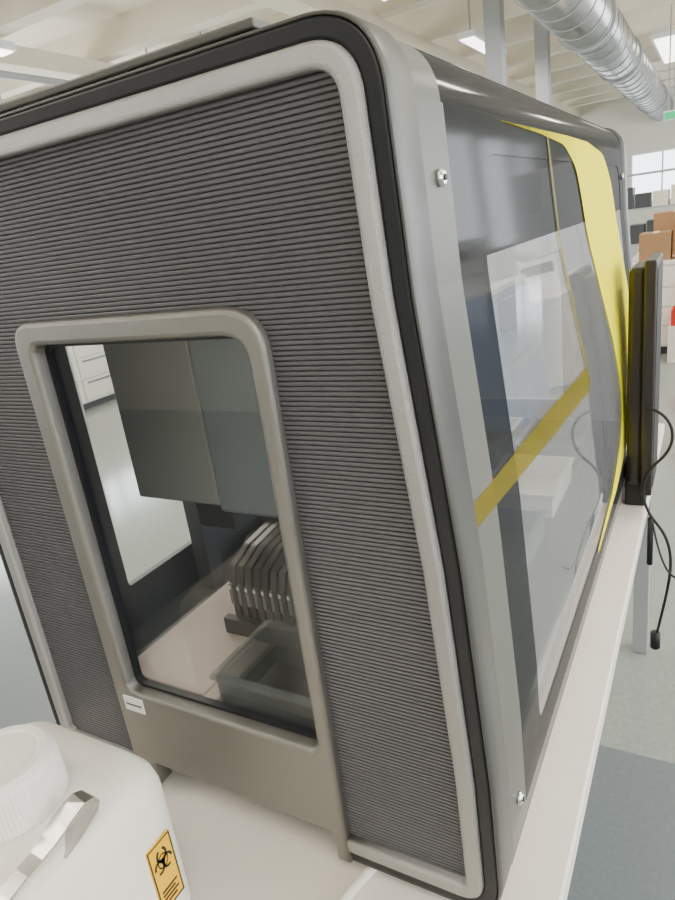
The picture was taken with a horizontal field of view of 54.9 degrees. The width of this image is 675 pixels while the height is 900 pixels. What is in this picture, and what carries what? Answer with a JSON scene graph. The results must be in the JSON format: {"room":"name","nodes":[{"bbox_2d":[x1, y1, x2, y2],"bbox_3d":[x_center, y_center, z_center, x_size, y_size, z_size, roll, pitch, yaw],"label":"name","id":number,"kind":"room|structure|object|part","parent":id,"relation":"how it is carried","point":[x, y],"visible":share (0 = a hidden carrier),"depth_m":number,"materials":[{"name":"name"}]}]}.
{"room":"workspace","nodes":[
{"label":"workspace","id":0,"kind":"room"},
{"bbox_2d":[2,87,44,102],"bbox_3d":[-4.109,-4.479,12.844,0.150,4.500,28.000,3,22,29],"label":"wall","id":1,"kind":"structure","parent":0,"point":[37,88],"depth_m":10.67,"materials":[{"name":"paint"}]},
{"bbox_2d":[1,0,449,87],"bbox_3d":[1.840,-6.305,8.594,14.200,0.100,28.000,3,22,29],"label":"ceiling","id":2,"kind":"structure","parent":0,"point":[92,12],"depth_m":8.36,"materials":[{"name":"paint"}]},
{"bbox_2d":[0,39,16,56],"bbox_3d":[-3.850,-4.199,6.030,0.240,0.735,1.600,3,22,29],"label":"ceiling lamp","id":3,"kind":"object","parent":2,"relation":"hanging from","point":[6,47],"depth_m":6.67,"materials":[{"name":"white plastic"}]},
{"bbox_2d":[0,70,67,84],"bbox_3d":[-2.655,-4.635,7.613,1.570,1.080,15.000,3,22,29],"label":"conduit","id":4,"kind":"object","parent":2,"relation":"attached to","point":[3,74],"visible":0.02,"depth_m":7.51,"materials":[{"name":"white"}]},
{"bbox_2d":[0,0,674,106],"bbox_3d":[1.804,-6.032,8.557,14.200,0.380,25.720,3,22,29],"label":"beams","id":5,"kind":"structure","parent":2,"relation":"attached to","point":[574,83],"depth_m":9.30,"materials":[{"name":"paint"}]},
{"bbox_2d":[651,30,674,63],"bbox_3d":[6.533,-7.818,12.608,0.600,0.075,3.000,3,22,29],"label":"ceiling light panel","id":6,"kind":"object","parent":5,"relation":"attached to","point":[667,33],"visible":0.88,"depth_m":11.50,"materials":[{"name":"white"}]},
{"bbox_2d":[654,35,674,62],"bbox_3d":[6.539,-7.776,12.622,0.500,0.015,2.900,3,22,29],"label":"diffuser","id":7,"kind":"object","parent":6,"relation":"attached to","point":[663,44],"visible":1,"depth_m":12.28,"materials":[{"name":"white plastic"}]},
{"bbox_2d":[457,0,506,53],"bbox_3d":[2.044,-6.089,9.182,0.240,0.735,1.600,3,22,29],"label":"ceiling lamp","id":8,"kind":"object","parent":2,"relation":"hanging from","point":[473,38],"depth_m":8.74,"materials":[{"name":"white plastic"}]},
{"bbox_2d":[513,0,672,120],"bbox_3d":[4.369,-6.579,10.328,0.740,1.150,22.000,3,22,29],"label":"ventilation duct","id":9,"kind":"object","parent":2,"relation":"hanging from","point":[597,32],"visible":0.94,"depth_m":8.75,"materials":[{"name":"grey metal"}]},
{"bbox_2d":[663,4,674,120],"bbox_3d":[5.325,-6.298,10.319,0.220,1.920,0.100,3,22,29],"label":"exit sign","id":10,"kind":"object","parent":2,"relation":"hanging from","point":[668,115],"visible":1,"depth_m":10.51,"materials":[{"name":"green"}]},
{"bbox_3d":[5.285,-6.369,10.324,0.020,1.780,0.020,3,22,29],"label":"rod","id":11,"kind":"part","parent":10,"relation":"part of","materials":[{"name":"grey metal"}]},
{"bbox_3d":[5.355,-6.365,10.285,0.020,1.780,0.020,3,22,29],"label":"rod","id":12,"kind":"part","parent":10,"relation":"part of","materials":[{"name":"grey metal"}]},
{"bbox_2d":[0,246,674,899],"bbox_3d":[2.437,-1.987,10.065,14.200,0.100,28.000,3,22,29],"label":"floor","id":13,"kind":"structure","parent":0,"point":[639,719],"depth_m":2.65,"materials":[{"name":"plastic"}]},
{"bbox_2d":[0,94,88,426],"bbox_3d":[-3.048,-2.329,6.102,0.200,4.500,0.200,3,22,29],"label":"support post","id":14,"kind":"object","parent":13,"relation":"on","point":[1,102],"visible":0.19,"depth_m":6.68,"materials":[{"name":"grey metal"}]},
{"bbox_2d":[67,345,115,409],"bbox_3d":[-4.065,-0.422,6.516,0.920,0.920,4.000,3,22,29],"label":"storage bench","id":15,"kind":"object","parent":13,"relation":"on","point":[89,362],"visible":0.09,"depth_m":7.66,"materials":[{"name":"white laminate"}]},
{"bbox_2d":[161,423,664,899],"bbox_3d":[0.023,0.846,1.237,0.857,0.855,3.250,3,22,29],"label":"table","id":16,"kind":"object","parent":13,"relation":"on","point":[232,846],"visible":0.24,"depth_m":0.89,"materials":[{"name":"white laminate"}]},
{"bbox_2d":[0,722,190,899],"bbox_3d":[-0.346,0.457,0.706,0.248,0.309,0.268,3,22,29],"label":"jug","id":17,"kind":"object","parent":16,"relation":"on","point":[83,817],"visible":1,"depth_m":0.66,"materials":[{"name":"white plastic"}]},
{"bbox_2d":[0,10,632,899],"bbox_3d":[0.158,-0.173,1.382,0.765,0.931,1.538,3,22,29],"label":"workstation","id":18,"kind":"object","parent":16,"relation":"on","point":[275,241],"visible":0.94,"depth_m":0.69,"materials":[{"name":"dark grey plastic"},{"name":"silver painted metal"},{"name":"clear glass"}]},
{"bbox_3d":[0.016,-0.602,1.253,0.605,0.008,1.460,3,22,29],"label":"glass","id":19,"kind":"part","parent":18,"relation":"part of","materials":[{"name":"clear glass"}]},
{"bbox_3d":[-0.298,-0.090,1.182,0.035,0.770,0.035,3,22,29],"label":"post","id":20,"kind":"part","parent":18,"relation":"part of","materials":[{"name":"grey plastic"}]},
{"bbox_2d":[138,582,274,701],"bbox_3d":[-0.196,0.318,1.112,0.200,0.013,0.320,3,22,29],"label":"work surface","id":21,"kind":"object","parent":18,"relation":"on","point":[202,655],"depth_m":1.05,"materials":[{"name":"beige"}]},
{"bbox_3d":[-0.189,0.079,0.771,0.660,0.825,0.014,3,22,29],"label":"rib backing panel","id":22,"kind":"part","parent":18,"relation":"part of","materials":[{"name":"grey plastic"}]},
{"bbox_2d":[396,40,628,862],"bbox_3d":[0.416,-0.169,1.217,0.153,0.874,1.395,3,22,29],"label":"hood","id":23,"kind":"object","parent":18,"relation":"attached to","point":[501,167],"depth_m":0.77,"materials":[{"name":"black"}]},
{"bbox_3d":[0.515,-0.428,1.975,0.704,0.869,0.015,3,22,29],"label":"panel","id":24,"kind":"part","parent":18,"relation":"part of","materials":[{"name":"white"}]},
{"bbox_3d":[0.523,0.231,1.339,0.020,0.045,1.390,3,22,29],"label":"sill","id":25,"kind":"part","parent":18,"relation":"part of","materials":[{"name":"white laminate"}]},
{"bbox_2d":[338,866,376,899],"bbox_3d":[-0.086,0.590,0.670,0.029,0.012,0.619,9,25,41],"label":"tubing","id":26,"kind":"object","parent":16,"relation":"on","point":[367,873],"visible":0.41,"depth_m":0.79,"materials":[{"name":"white plastic"}]},
{"bbox_3d":[1.077,0.358,2.295,0.050,0.820,0.050,3,22,29],"label":"leg","id":27,"kind":"part","parent":16,"relation":"part of","materials":[{"name":"grey metal"}]},
{"bbox_2d":[625,252,662,505],"bbox_3d":[0.755,-0.163,1.607,0.066,0.609,0.185,3,22,29],"label":"touchscreen monitor","id":28,"kind":"object","parent":16,"relation":"on","point":[646,277],"visible":0.92,"depth_m":1.53,"materials":[{"name":"black plastic"},{"name":"glass"}]},
{"bbox_2d":[641,406,674,649],"bbox_3d":[0.795,0.225,1.561,0.061,0.654,0.159,-12,19,-12],"label":"power cord","id":29,"kind":"object","parent":28,"relation":"attached to","point":[654,634],"visible":1,"depth_m":1.59,"materials":[{"name":"black rubber"},{"name":"plastic"}]},
{"bbox_3d":[0.776,0.227,1.614,0.014,0.130,0.014,3,22,29],"label":"cord clip rod","id":30,"kind":"part","parent":29,"relation":"part of","materials":[{"name":"black plastic"}]},
{"bbox_2d":[482,0,516,330],"bbox_3d":[2.073,-3.782,8.289,0.200,4.500,0.200,3,22,29],"label":"support post","id":31,"kind":"object","parent":13,"relation":"on","point":[493,10],"visible":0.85,"depth_m":7.95,"materials":[{"name":"grey metal"}]},
{"bbox_2d":[534,19,555,297],"bbox_3d":[3.436,-4.811,10.756,0.200,4.500,0.200,3,22,29],"label":"support post","id":32,"kind":"object","parent":13,"relation":"on","point":[541,34],"visible":0.54,"depth_m":10.36,"materials":[{"name":"grey metal"}]},
{"bbox_2d":[627,168,674,245],"bbox_3d":[4.517,-3.223,9.868,1.740,1.805,0.540,3,22,29],"label":"shelving unit","id":33,"kind":"object","parent":13,"relation":"on","point":[661,198],"visible":0.25,"depth_m":9.49,"materials":[{"name":"grey metal"}]},
{"bbox_2d":[632,252,674,352],"bbox_3d":[3.828,-1.764,7.250,0.920,0.920,2.200,3,22,29],"label":"storage bench","id":34,"kind":"object","parent":13,"relation":"on","point":[668,290],"visible":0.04,"depth_m":6.37,"materials":[{"name":"white laminate"}]},
{"bbox_2d":[632,252,674,266],"bbox_3d":[3.771,-2.177,7.109,0.900,0.040,2.200,3,22,29],"label":"countertop","id":35,"kind":"structure","parent":34,"relation":"on","point":[635,259],"depth_m":6.40,"materials":[{"name":"white laminate"}]},
{"bbox_2d":[639,229,672,260],"bbox_3d":[3.150,-2.021,6.429,0.280,0.261,0.302,3,22,29],"label":"cardboard box","id":36,"kind":"object","parent":34,"relation":"on","point":[655,241],"visible":0.84,"depth_m":6.30,"materials":[{"name":"cardboard"}]},
{"bbox_2d":[654,210,674,254],"bbox_3d":[3.507,-2.260,6.735,0.400,0.421,0.302,3,22,29],"label":"cardboard box","id":37,"kind":"object","parent":34,"relation":"on","point":[665,220],"visible":0.47,"depth_m":6.63,"materials":[{"name":"cardboard"}]},
{"bbox_2d":[667,306,674,362],"bbox_3d":[3.313,-1.109,6.194,0.280,0.500,0.290,3,22,29],"label":"storage bin","id":38,"kind":"object","parent":13,"relation":"on","point":[671,328],"visible":1,"depth_m":6.14,"materials":[{"name":"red plastic"}]},
{"bbox_2d":[487,87,674,255],"bbox_3d":[8.817,-8.960,20.746,14.200,4.500,0.150,3,22,29],"label":"wall","id":39,"kind":"structure","parent":0,"point":[640,133],"depth_m":20.16,"materials":[{"name":"paint"}]},
{"bbox_2d":[0,45,113,79],"bbox_3d":[-1.964,-6.002,10.947,0.300,0.215,28.000,3,22,29],"label":"beam","id":40,"kind":"structure","parent":39,"relation":"attached to","point":[25,60],"depth_m":8.00,"materials":[{"name":"paint"}]},
{"bbox_2d":[250,0,579,116],"bbox_3d":[0.909,-5.849,9.331,0.300,0.215,28.000,3,22,29],"label":"beam","id":41,"kind":"structure","parent":39,"relation":"attached to","point":[293,8],"depth_m":8.97,"materials":[{"name":"paint"}]},
{"bbox_2d":[630,148,674,199],"bbox_3d":[10.081,-8.514,20.176,1.800,1.500,0.060,3,22,29],"label":"window","id":42,"kind":"structure","parent":39,"relation":"in","point":[662,150],"depth_m":20.17,"materials":[{"name":"white"}]}
]}

